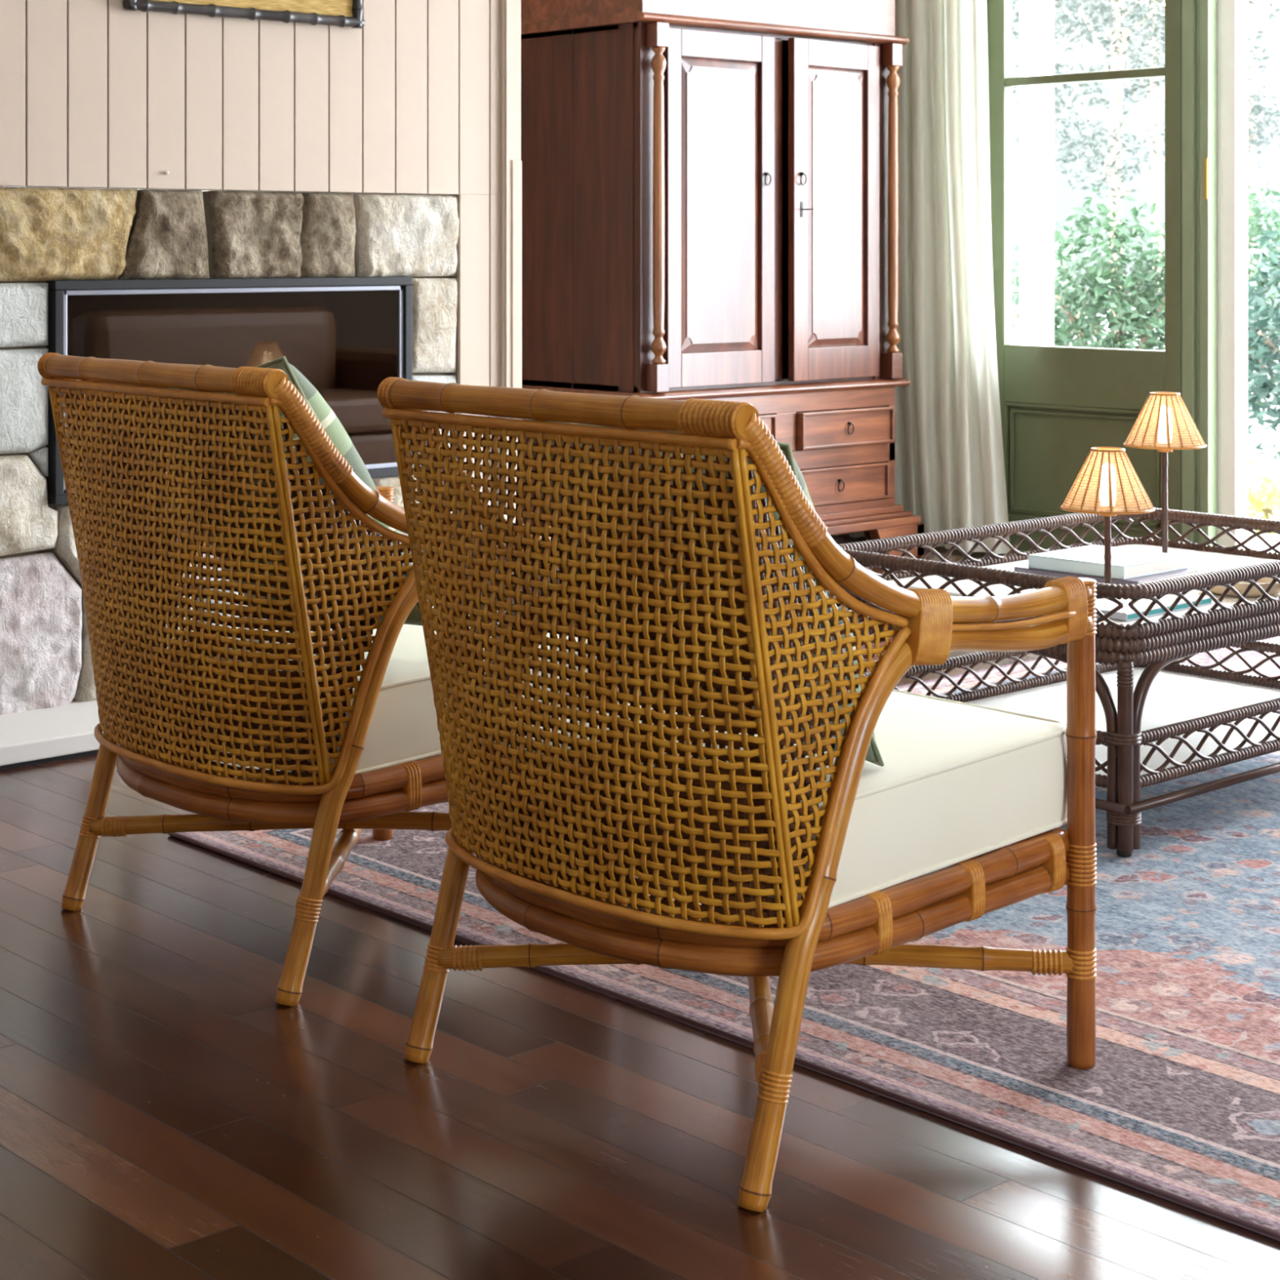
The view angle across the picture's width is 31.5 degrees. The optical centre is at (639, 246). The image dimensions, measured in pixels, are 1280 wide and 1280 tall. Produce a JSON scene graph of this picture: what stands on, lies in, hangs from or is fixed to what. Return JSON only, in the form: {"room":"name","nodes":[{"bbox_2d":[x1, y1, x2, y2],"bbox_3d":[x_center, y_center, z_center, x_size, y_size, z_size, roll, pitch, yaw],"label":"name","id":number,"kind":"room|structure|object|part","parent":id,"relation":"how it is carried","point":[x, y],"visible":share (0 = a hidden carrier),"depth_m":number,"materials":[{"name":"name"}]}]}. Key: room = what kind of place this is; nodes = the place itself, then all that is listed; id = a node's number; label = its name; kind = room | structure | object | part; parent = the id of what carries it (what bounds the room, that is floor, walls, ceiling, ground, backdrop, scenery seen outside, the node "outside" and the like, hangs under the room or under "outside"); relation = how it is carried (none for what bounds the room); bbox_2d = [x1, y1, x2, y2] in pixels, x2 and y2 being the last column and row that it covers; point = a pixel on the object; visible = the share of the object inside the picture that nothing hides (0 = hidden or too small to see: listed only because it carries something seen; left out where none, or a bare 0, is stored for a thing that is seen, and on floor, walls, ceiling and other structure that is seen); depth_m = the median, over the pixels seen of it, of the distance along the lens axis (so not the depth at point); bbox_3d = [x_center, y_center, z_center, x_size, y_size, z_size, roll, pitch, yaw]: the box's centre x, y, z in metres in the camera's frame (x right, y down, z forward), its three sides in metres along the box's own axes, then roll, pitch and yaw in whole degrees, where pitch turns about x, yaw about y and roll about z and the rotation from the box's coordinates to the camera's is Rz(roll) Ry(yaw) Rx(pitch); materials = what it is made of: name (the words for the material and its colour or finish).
{"room":"living room","nodes":[
{"label":"living room","id":0,"kind":"room"},
{"bbox_2d":[0,0,499,613],"bbox_3d":[-2.469,-0.325,3.909,5.640,2.750,0.100,0,0,-42],"label":"wall","id":1,"kind":"structure","parent":0,"point":[95,94],"depth_m":5.32,"materials":[{"name":"paint"}]},
{"bbox_2d":[0,749,98,769],"bbox_3d":[-1.065,1.045,4.974,1.950,0.010,0.325,0,0,-42],"label":"trim","id":2,"kind":"structure","parent":1,"relation":"attached to","point":[94,752],"depth_m":4.63,"materials":[{"name":"black metal"}]},
{"bbox_2d":[0,700,102,765],"bbox_3d":[-1.061,1.020,4.978,1.960,0.040,0.346,0,0,-42],"label":"hearth slab","id":3,"kind":"object","parent":2,"relation":"on","point":[33,735],"depth_m":4.68,"materials":[{"name":"stone"}]},
{"bbox_2d":[0,186,458,715],"bbox_3d":[-1.028,0.460,5.203,1.510,1.176,0.119,0,0,-42],"label":"stone fireplace","id":4,"kind":"object","parent":1,"relation":"attached to","point":[46,233],"visible":0.5,"depth_m":5.00,"materials":[{"name":"grey stone"}]},
{"bbox_2d":[45,276,412,505],"bbox_3d":[-1.038,0.318,5.388,0.962,0.487,0.372,0,0,-42],"label":"firebox","id":5,"kind":"object","parent":4,"relation":"in","point":[345,336],"visible":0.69,"depth_m":5.59,"materials":[{"name":"black metal"}]},
{"bbox_3d":[-1.067,0.486,5.309,0.503,0.113,0.122,0,0,-42],"label":"log","id":6,"kind":"object","parent":5,"relation":"in","visible":0},
{"bbox_2d":[99,398,151,435],"bbox_3d":[-1.055,0.396,5.407,0.552,0.105,0.110,0,0,-42],"label":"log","id":7,"kind":"object","parent":6,"relation":"on","point":[105,398],"visible":0.02,"depth_m":5.25,"materials":[{"name":"brown wood"}]},
{"bbox_2d":[123,0,364,28],"bbox_3d":[-0.905,-0.841,5.251,0.641,0.637,0.033,0,0,-42],"label":"framed piece","id":8,"kind":"object","parent":1,"relation":"attached to","point":[340,13],"visible":1,"depth_m":5.29,"materials":[{"name":"black wood"}]},
{"bbox_3d":[-0.909,-0.839,5.255,0.598,0.590,0.010,0,0,-42],"label":"woven panel","id":9,"kind":"part","parent":8,"relation":"part of","materials":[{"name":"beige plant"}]},
{"bbox_2d":[499,0,521,599],"bbox_3d":[-0.338,-0.325,5.802,0.060,2.750,0.048,0,0,-42],"label":"trim","id":10,"kind":"structure","parent":1,"relation":"attached to","point":[510,162],"depth_m":5.78,"materials":[{"name":"paint"}]},
{"bbox_2d":[0,534,1279,1279],"bbox_3d":[0.354,1.110,2.663,8.520,0.120,8.850,0,0,-42],"label":"floor","id":11,"kind":"structure","parent":0,"point":[163,1117],"depth_m":2.69,"materials":[{"name":"brown wood"}]},
{"bbox_2d":[37,352,618,1006],"bbox_3d":[-0.485,0.611,3.569,0.671,0.887,0.665,0,0,-42],"label":"rattan armchair","id":12,"kind":"object","parent":11,"relation":"on","point":[140,544],"visible":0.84,"depth_m":3.26,"materials":[{"name":"brown wicker"}]},
{"bbox_3d":[-0.686,0.752,3.797,0.615,0.606,0.037,0,0,-42],"label":"leg","id":13,"kind":"part","parent":12,"relation":"part of","materials":[{"name":"wicker"}]},
{"bbox_3d":[-0.717,0.189,3.357,0.040,0.040,0.652,0,0,-42],"label":"rail","id":14,"kind":"part","parent":12,"relation":"part of","materials":[{"name":"wicker"}]},
{"bbox_3d":[-0.699,0.317,3.794,0.637,0.282,0.036,0,0,-41],"label":"arm","id":15,"kind":"part","parent":12,"relation":"part of","materials":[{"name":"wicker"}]},
{"bbox_3d":[-0.488,0.770,3.566,0.603,0.055,0.601,0,0,-42],"label":"seat rail","id":16,"kind":"part","parent":12,"relation":"part of","materials":[{"name":"wicker"}]},
{"bbox_3d":[-0.488,0.805,3.566,0.603,0.051,0.604,0,0,-42],"label":"seat rail","id":17,"kind":"part","parent":12,"relation":"part of","materials":[{"name":"wood"}]},
{"bbox_3d":[-0.275,0.752,3.349,0.615,0.606,0.037,0,0,-42],"label":"leg","id":18,"kind":"part","parent":12,"relation":"part of","materials":[{"name":"wood"}]},
{"bbox_2d":[135,606,596,774],"bbox_3d":[-0.432,0.689,3.618,0.558,0.152,0.565,0,0,-43],"label":"seat cushion","id":19,"kind":"object","parent":12,"relation":"on","point":[403,726],"visible":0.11,"depth_m":3.33,"materials":[{"name":"beige fabric"}]},
{"bbox_2d":[141,355,422,626],"bbox_3d":[-0.545,0.388,3.460,0.274,0.463,0.501,0,0,-36],"label":"pillow","id":20,"kind":"object","parent":19,"relation":"on","point":[331,424],"visible":0.12,"depth_m":3.31,"materials":[{"name":"green fabric"}]},
{"bbox_3d":[-0.454,0.735,4.002,0.039,0.614,0.039,0,0,-42],"label":"leg","id":21,"kind":"part","parent":12,"relation":"part of","materials":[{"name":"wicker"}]},
{"bbox_3d":[-0.279,0.317,3.336,0.637,0.282,0.036,0,0,-44],"label":"arm","id":22,"kind":"part","parent":12,"relation":"part of","materials":[{"name":"wicker"}]},
{"bbox_3d":[-0.051,0.735,3.562,0.039,0.614,0.039,0,0,-42],"label":"leg","id":23,"kind":"part","parent":12,"relation":"part of","materials":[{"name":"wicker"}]},
{"bbox_2d":[520,0,924,557],"bbox_3d":[0.261,-0.020,7.526,1.290,2.140,0.694,0,0,-42],"label":"armoire","id":24,"kind":"object","parent":11,"relation":"on","point":[710,188],"visible":0.74,"depth_m":7.27,"materials":[{"name":"brown wood"}]},
{"bbox_3d":[0.246,0.463,7.543,1.230,0.030,0.650,0,0,-42],"label":"waist moulding","id":25,"kind":"part","parent":24,"relation":"part of","materials":[{"name":"brown wood"}]},
{"bbox_3d":[0.252,-0.119,7.165,0.473,1.112,0.026,0,0,-42],"label":"door frame","id":26,"kind":"part","parent":24,"relation":"part of","materials":[{"name":"brown wood"}]},
{"bbox_3d":[0.250,-0.129,7.165,0.355,0.922,0.020,0,0,-42],"label":"door panel","id":27,"kind":"part","parent":24,"relation":"part of","materials":[{"name":"brown wood"}]},
{"bbox_3d":[0.408,-0.216,7.281,0.031,0.043,0.014,0,0,-42],"label":"ring pull","id":28,"kind":"part","parent":24,"relation":"part of","materials":[{"name":"metal"}]},
{"bbox_3d":[0.122,0.602,7.300,0.502,0.119,0.400,0,0,-42],"label":"drawer","id":29,"kind":"part","parent":24,"relation":"part of","materials":[{"name":"brown wood"}]},
{"bbox_3d":[0.527,-0.219,7.362,0.014,0.043,0.031,0,0,44],"label":"ring pull","id":30,"kind":"part","parent":24,"relation":"part of","materials":[{"name":"metal"}]},
{"bbox_3d":[0.644,-0.119,7.510,0.026,1.112,0.443,0,0,44],"label":"door frame","id":31,"kind":"part","parent":24,"relation":"part of","materials":[{"name":"brown wood"}]},
{"bbox_3d":[0.646,-0.129,7.514,0.020,0.922,0.311,0,0,44],"label":"door panel","id":32,"kind":"part","parent":24,"relation":"part of","materials":[{"name":"brown wood"}]},
{"bbox_3d":[0.665,0.793,7.533,0.031,0.043,0.014,0,0,-42],"label":"ring pull","id":33,"kind":"part","parent":24,"relation":"part of","materials":[{"name":"metal"}]},
{"bbox_3d":[0.324,0.791,7.485,1.050,0.120,0.400,0,0,-42],"label":"drawer","id":34,"kind":"part","parent":24,"relation":"part of","materials":[{"name":"brown wood"}]},
{"bbox_3d":[0.560,0.602,7.672,0.449,0.119,0.400,0,0,-42],"label":"drawer","id":35,"kind":"part","parent":24,"relation":"part of","materials":[{"name":"brown wood"}]},
{"bbox_3d":[0.697,0.603,7.532,0.031,0.043,0.014,0,0,-42],"label":"ring pull","id":36,"kind":"part","parent":24,"relation":"part of","materials":[{"name":"metal"}]},
{"bbox_2d":[168,635,1279,1240],"bbox_3d":[1.991,1.045,3.723,3.740,0.010,4.306,0,0,-42],"label":"rug","id":37,"kind":"object","parent":11,"relation":"on","point":[1180,1101],"visible":0.52,"depth_m":3.13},
{"bbox_2d":[838,506,1279,857],"bbox_3d":[0.963,0.809,4.456,1.036,0.466,0.726,0,0,-42],"label":"coffee table","id":38,"kind":"object","parent":37,"relation":"on","point":[1154,726],"visible":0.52,"depth_m":4.17,"materials":[{"name":"wicker"}]},
{"bbox_2d":[888,575,1035,596],"bbox_3d":[0.658,0.654,4.374,0.230,0.006,0.300,0,0,-42],"label":"magazine","id":39,"kind":"object","parent":38,"relation":"on","point":[967,586],"visible":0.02,"depth_m":4.35,"materials":[{"name":"white paper"}]},
{"bbox_3d":[0.963,0.590,4.456,1.036,0.027,0.726,0,0,-42],"label":"rail","id":40,"kind":"part","parent":38,"relation":"part of","materials":[{"name":"brown wicker"}]},
{"bbox_3d":[0.963,0.845,4.456,1.005,0.023,0.695,0,0,-42],"label":"shelf rail","id":41,"kind":"part","parent":38,"relation":"part of","materials":[{"name":"brown wicker"}]},
{"bbox_2d":[887,544,1279,640],"bbox_3d":[0.963,0.667,4.456,0.986,0.018,0.676,0,0,-42],"label":"table top","id":42,"kind":"object","parent":38,"relation":"on","point":[1234,616],"depth_m":4.13,"materials":[{"name":"clear glass"}]},
{"bbox_2d":[1014,564,1202,585],"bbox_3d":[0.930,0.648,4.514,0.285,0.018,0.235,0,0,45],"label":"book","id":43,"kind":"object","parent":38,"relation":"on","point":[1184,572],"visible":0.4,"depth_m":4.43,"materials":[{"name":"paper"}]},
{"bbox_2d":[1028,544,1187,579],"bbox_3d":[0.930,0.626,4.514,0.222,0.026,0.225,0,0,-44],"label":"book","id":44,"kind":"object","parent":43,"relation":"on","point":[1089,560],"visible":0.99,"depth_m":4.47,"materials":[{"name":"paper"}]},
{"bbox_3d":[0.963,0.920,4.456,1.005,0.023,0.695,0,0,-42],"label":"shelf rail","id":45,"kind":"part","parent":38,"relation":"part of","materials":[{"name":"brown wicker"}]},
{"bbox_3d":[0.828,0.869,3.875,0.026,0.323,0.026,0,0,-42],"label":"leg","id":46,"kind":"part","parent":38,"relation":"part of","materials":[{"name":"wicker"}]},
{"bbox_2d":[1095,584,1212,621],"bbox_3d":[0.879,0.650,4.155,0.280,0.014,0.210,0,0,-44],"label":"book","id":47,"kind":"object","parent":38,"relation":"on","point":[1104,606],"visible":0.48,"depth_m":4.08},
{"bbox_2d":[1060,446,1155,584],"bbox_3d":[0.866,0.508,4.204,0.172,0.270,0.172,0,0,-42],"label":"table lamp","id":48,"kind":"object","parent":47,"relation":"on","point":[1107,477],"visible":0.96,"depth_m":4.16,"materials":[{"name":"beige wicker"}]},
{"bbox_3d":[0.866,0.567,4.204,0.013,0.141,0.013,0,0,-42],"label":"stem","id":49,"kind":"part","parent":48,"relation":"part of","materials":[{"name":"wood"}]},
{"bbox_3d":[0.866,0.430,4.204,0.168,0.108,0.169,0,0,-42],"label":"lamp shade","id":50,"kind":"part","parent":48,"relation":"part of","materials":[{"name":"white wicker"}]},
{"bbox_3d":[0.866,0.430,4.204,0.172,0.113,0.172,0,0,-42],"label":"shade frame","id":51,"kind":"part","parent":48,"relation":"part of","materials":[{"name":"wicker"}]},
{"bbox_3d":[0.866,0.440,4.204,0.031,0.084,0.031,0,0,-42],"label":"bulb","id":52,"kind":"part","parent":48,"relation":"part of","materials":[{"name":"beige glass"}]},
{"bbox_2d":[1123,391,1206,555],"bbox_3d":[1.109,0.483,4.800,0.172,0.349,0.172,0,0,-42],"label":"table lamp","id":53,"kind":"object","parent":38,"relation":"on","point":[1166,412],"visible":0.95,"depth_m":4.76,"materials":[{"name":"beige wicker"}]},
{"bbox_3d":[1.109,0.541,4.800,0.013,0.220,0.013,0,0,-42],"label":"stem","id":54,"kind":"part","parent":53,"relation":"part of","materials":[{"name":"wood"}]},
{"bbox_3d":[1.109,0.365,4.800,0.172,0.113,0.172,0,0,-42],"label":"shade frame","id":55,"kind":"part","parent":53,"relation":"part of","materials":[{"name":"wicker"}]},
{"bbox_3d":[1.109,0.365,4.800,0.168,0.108,0.169,0,0,-42],"label":"lamp shade","id":56,"kind":"part","parent":53,"relation":"part of","materials":[{"name":"white wicker"}]},
{"bbox_3d":[1.109,0.376,4.800,0.031,0.084,0.031,0,0,-42],"label":"bulb","id":57,"kind":"part","parent":53,"relation":"part of","materials":[{"name":"beige glass"}]},
{"bbox_2d":[1192,569,1279,597],"bbox_3d":[1.144,0.642,4.317,0.184,0.030,0.184,0,0,-42],"label":"dish","id":58,"kind":"object","parent":38,"relation":"on","point":[1264,582],"visible":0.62,"depth_m":4.25,"materials":[{"name":"beige ceramic"}]},
{"bbox_2d":[377,377,1097,1212],"bbox_3d":[0.128,0.611,2.900,0.671,0.887,0.665,0,0,-42],"label":"rattan armchair","id":59,"kind":"object","parent":11,"relation":"on","point":[602,915],"visible":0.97,"depth_m":2.62,"materials":[{"name":"brown wicker"}]},
{"bbox_3d":[-0.073,0.752,3.128,0.615,0.606,0.037,0,0,-42],"label":"leg","id":60,"kind":"part","parent":59,"relation":"part of","materials":[{"name":"wood"}]},
{"bbox_3d":[-0.086,0.317,3.125,0.637,0.282,0.036,0,0,-41],"label":"arm","id":61,"kind":"part","parent":59,"relation":"part of","materials":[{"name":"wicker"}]},
{"bbox_3d":[-0.104,0.189,2.688,0.040,0.040,0.652,0,0,-42],"label":"rail","id":62,"kind":"part","parent":59,"relation":"part of","materials":[{"name":"wicker"}]},
{"bbox_3d":[0.125,0.805,2.897,0.603,0.051,0.604,0,0,-42],"label":"seat rail","id":63,"kind":"part","parent":59,"relation":"part of","materials":[{"name":"wood"}]},
{"bbox_3d":[0.125,0.770,2.897,0.603,0.055,0.601,0,0,-42],"label":"seat rail","id":64,"kind":"part","parent":59,"relation":"part of","materials":[{"name":"wood"}]},
{"bbox_2d":[489,688,1066,912],"bbox_3d":[0.181,0.689,2.949,0.558,0.152,0.565,0,0,-43],"label":"seat cushion","id":65,"kind":"object","parent":59,"relation":"on","point":[957,782],"visible":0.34,"depth_m":2.79,"materials":[{"name":"beige fabric"}]},
{"bbox_2d":[526,419,884,766],"bbox_3d":[0.068,0.402,2.799,0.461,0.446,0.291,0,0,37],"label":"pillow","id":66,"kind":"object","parent":65,"relation":"on","point":[873,755],"visible":0.08,"depth_m":2.68,"materials":[{"name":"green fabric"}]},
{"bbox_3d":[0.337,0.752,2.680,0.615,0.606,0.037,0,0,-42],"label":"leg","id":67,"kind":"part","parent":59,"relation":"part of","materials":[{"name":"wood"}]},
{"bbox_3d":[0.333,0.317,2.667,0.637,0.282,0.036,0,0,-44],"label":"arm","id":68,"kind":"part","parent":59,"relation":"part of","materials":[{"name":"wicker"}]},
{"bbox_3d":[0.352,0.797,3.105,0.036,0.036,0.580,0,0,-42],"label":"seat rail","id":69,"kind":"part","parent":59,"relation":"part of","materials":[{"name":"wood"}]},
{"bbox_3d":[0.352,0.760,3.105,0.036,0.036,0.580,0,0,-42],"label":"seat rail","id":70,"kind":"part","parent":59,"relation":"part of","materials":[{"name":"wood"}]},
{"bbox_3d":[0.562,0.735,2.894,0.039,0.614,0.039,0,0,-42],"label":"leg","id":71,"kind":"part","parent":59,"relation":"part of","materials":[{"name":"wood"}]},
{"bbox_3d":[3.450,-0.325,5.501,0.120,2.750,8.450,0,0,-42],"label":"wall","id":72,"kind":"structure","parent":0,"visible":0},
{"bbox_2d":[986,0,987,35],"bbox_3d":[1.186,-0.210,7.905,0.070,2.520,0.085,0,0,-42],"label":"trim","id":73,"kind":"structure","parent":72,"relation":"attached to","point":[986,0],"depth_m":7.86,"materials":[{"name":"white paint"}]},
{"bbox_2d":[987,0,1182,551],"bbox_3d":[1.468,-0.175,7.604,0.051,2.430,0.830,0,0,-42],"label":"door","id":74,"kind":"structure","parent":72,"relation":"in","point":[1058,403],"depth_m":7.63,"materials":[{"name":"green wood"}]},
{"bbox_3d":[1.481,0.733,7.580,0.036,0.395,0.653,0,0,-42],"label":"panel","id":75,"kind":"part","parent":74,"relation":"part of","materials":[{"name":"green paint"}]},
{"bbox_2d":[1182,0,1217,546],"bbox_3d":[1.792,-0.180,7.263,0.065,2.460,0.099,0,0,-42],"label":"trim","id":76,"kind":"structure","parent":72,"relation":"attached to","point":[1199,17],"depth_m":7.25,"materials":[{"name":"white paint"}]},
{"bbox_2d":[1204,158,1207,199],"bbox_3d":[1.798,-0.215,7.214,0.010,0.130,0.012,0,0,-42],"label":"strike plate","id":77,"kind":"object","parent":72,"relation":"attached to","point":[1205,159],"visible":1,"depth_m":7.21,"materials":[{"name":"gold metal"}]},
{"bbox_2d":[1217,0,1247,550],"bbox_3d":[1.865,-0.180,7.269,0.070,2.460,0.140,0,0,-42],"label":"trim","id":78,"kind":"structure","parent":72,"relation":"attached to","point":[1232,15],"depth_m":7.22,"materials":[{"name":"white paint"}]},
{"bbox_3d":[2.151,-1.565,6.718,0.152,0.023,4.600,0,0,-42],"label":"curtain rod","id":79,"kind":"object","parent":72,"relation":"attached to","visible":0},
{"bbox_2d":[831,0,1009,554],"bbox_3d":[0.948,-0.256,7.945,0.111,2.588,0.824,0,0,-42],"label":"curtain","id":80,"kind":"object","parent":79,"relation":"hanging from","point":[949,468],"visible":0.5,"depth_m":7.81,"materials":[{"name":"white fabric"}]},
{"label":"outside","id":81,"kind":"structure","parent":0,"visible":0},
{"bbox_2d":[1011,306,1279,554],"bbox_3d":[8.295,1.160,25.231,33.680,0.100,54.000,0,0,-42],"label":"ground","id":82,"kind":"structure","parent":81,"point":[1255,543],"depth_m":12.79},
{"bbox_2d":[1019,0,1053,346],"bbox_3d":[1.781,-0.340,10.200,0.150,2.900,0.150,0,0,-42],"label":"post","id":83,"kind":"object","parent":82,"relation":"on","point":[1036,16],"visible":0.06,"depth_m":10.16,"materials":[{"name":"white paint"}]},
{"bbox_2d":[1011,235,1115,346],"bbox_3d":[2.854,0.515,16.029,1.105,1.294,1.047,0,0,30],"label":"shrub","id":84,"kind":"object","parent":82,"relation":"on","point":[1015,314],"visible":0.06,"depth_m":15.95,"materials":[{"name":"green plant"}]},
{"bbox_3d":[2.913,0.750,16.040,0.600,0.725,0.349,0,0,26],"label":"stem","id":85,"kind":"part","parent":84,"relation":"part of","materials":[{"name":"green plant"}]},
{"bbox_2d":[1011,0,1153,171],"bbox_3d":[4.927,-1.671,26.004,3.031,5.567,2.867,0,0,-42],"label":"tree","id":86,"kind":"object","parent":82,"relation":"on","point":[1059,118],"visible":0.29,"depth_m":25.46,"materials":[{"name":"green plant"}]},
{"bbox_2d":[1011,184,1164,350],"bbox_3d":[2.645,0.400,12.610,1.306,1.499,1.236,0,0,-42],"label":"shrub","id":87,"kind":"object","parent":82,"relation":"on","point":[1148,300],"visible":0.61,"depth_m":12.40,"materials":[{"name":"teal plant"}]},
{"bbox_3d":[2.684,0.675,12.727,0.680,0.874,0.405,0,0,24],"label":"stem","id":88,"kind":"part","parent":87,"relation":"part of","materials":[{"name":"green plant"}]},
{"bbox_2d":[1011,0,1259,294],"bbox_3d":[6.669,-3.201,30.612,4.391,8.625,3.972,0,0,20],"label":"tree","id":89,"kind":"object","parent":82,"relation":"on","point":[1154,108],"visible":0.22,"depth_m":30.94,"materials":[{"name":"green plant"}]},
{"bbox_3d":[6.669,-4.823,30.612,4.391,5.381,3.972,0,0,20],"label":"crown","id":90,"kind":"part","parent":89,"relation":"part of","materials":[{"name":"green plant"}]},
{"bbox_2d":[1053,0,1279,345],"bbox_3d":[4.267,-1.047,18.502,2.067,4.320,2.420,0,0,7],"label":"tree","id":91,"kind":"object","parent":82,"relation":"on","point":[1113,172],"visible":0.63,"depth_m":18.38,"materials":[{"name":"green plant"}]},
{"bbox_3d":[3.956,-1.764,18.421,2.402,2.888,2.262,0,0,-42],"label":"crown","id":92,"kind":"part","parent":91,"relation":"part of","materials":[{"name":"green plant"}]},
{"bbox_2d":[1105,0,1279,357],"bbox_3d":[6.128,-1.198,22.544,2.931,4.620,2.806,0,0,-42],"label":"tree","id":93,"kind":"object","parent":82,"relation":"on","point":[1251,7],"visible":0.17,"depth_m":22.48,"materials":[{"name":"green plant"}]},
{"bbox_3d":[6.128,-2.091,22.544,2.931,2.834,2.806,0,0,-42],"label":"crown","id":94,"kind":"part","parent":93,"relation":"part of","materials":[{"name":"green plant"}]},
{"bbox_2d":[1152,176,1279,413],"bbox_3d":[4.016,0.347,15.174,1.336,1.638,1.410,0,0,-14],"label":"shrub","id":95,"kind":"object","parent":82,"relation":"on","point":[1253,224],"visible":0.09,"depth_m":15.01,"materials":[{"name":"teal plant"}]},
{"bbox_3d":[4.128,0.687,15.208,0.615,0.852,0.578,0,0,-7],"label":"stem","id":96,"kind":"part","parent":95,"relation":"part of","materials":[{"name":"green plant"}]},
{"bbox_2d":[1247,230,1279,459],"bbox_3d":[3.642,0.495,11.986,1.375,1.395,1.335,0,0,-42],"label":"shrub","id":97,"kind":"object","parent":82,"relation":"on","point":[1257,335],"visible":0.65,"depth_m":11.96,"materials":[{"name":"green plant"}]},
{"bbox_3d":[3.606,0.776,11.999,0.568,0.673,0.662,0,0,-42],"label":"stem","id":98,"kind":"part","parent":97,"relation":"part of","materials":[{"name":"brown plant"}]},
{"bbox_2d":[1247,457,1279,536],"bbox_3d":[2.499,0.985,8.815,0.584,0.389,0.560,0,0,-42],"label":"shrub","id":99,"kind":"object","parent":82,"relation":"on","point":[1266,507],"visible":0.65,"depth_m":8.74,"materials":[{"name":"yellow plant"}]},
{"bbox_3d":[2.470,1.031,8.803,0.266,0.158,0.249,0,0,8],"label":"stem","id":100,"kind":"part","parent":99,"relation":"part of","materials":[{"name":"yellow plant"}]},
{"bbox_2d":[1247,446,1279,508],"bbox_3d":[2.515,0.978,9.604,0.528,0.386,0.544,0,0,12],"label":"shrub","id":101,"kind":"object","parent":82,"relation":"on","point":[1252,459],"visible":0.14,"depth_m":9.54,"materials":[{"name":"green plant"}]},
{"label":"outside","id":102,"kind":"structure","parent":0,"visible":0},
{"bbox_2d":[1011,0,1279,303],"bbox_3d":[5.046,-2.401,44.252,27.483,7.102,4.923,0,0,7],"label":"sky","id":103,"kind":"structure","parent":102,"point":[1064,198],"depth_m":43.83,"materials":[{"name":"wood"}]}
]}

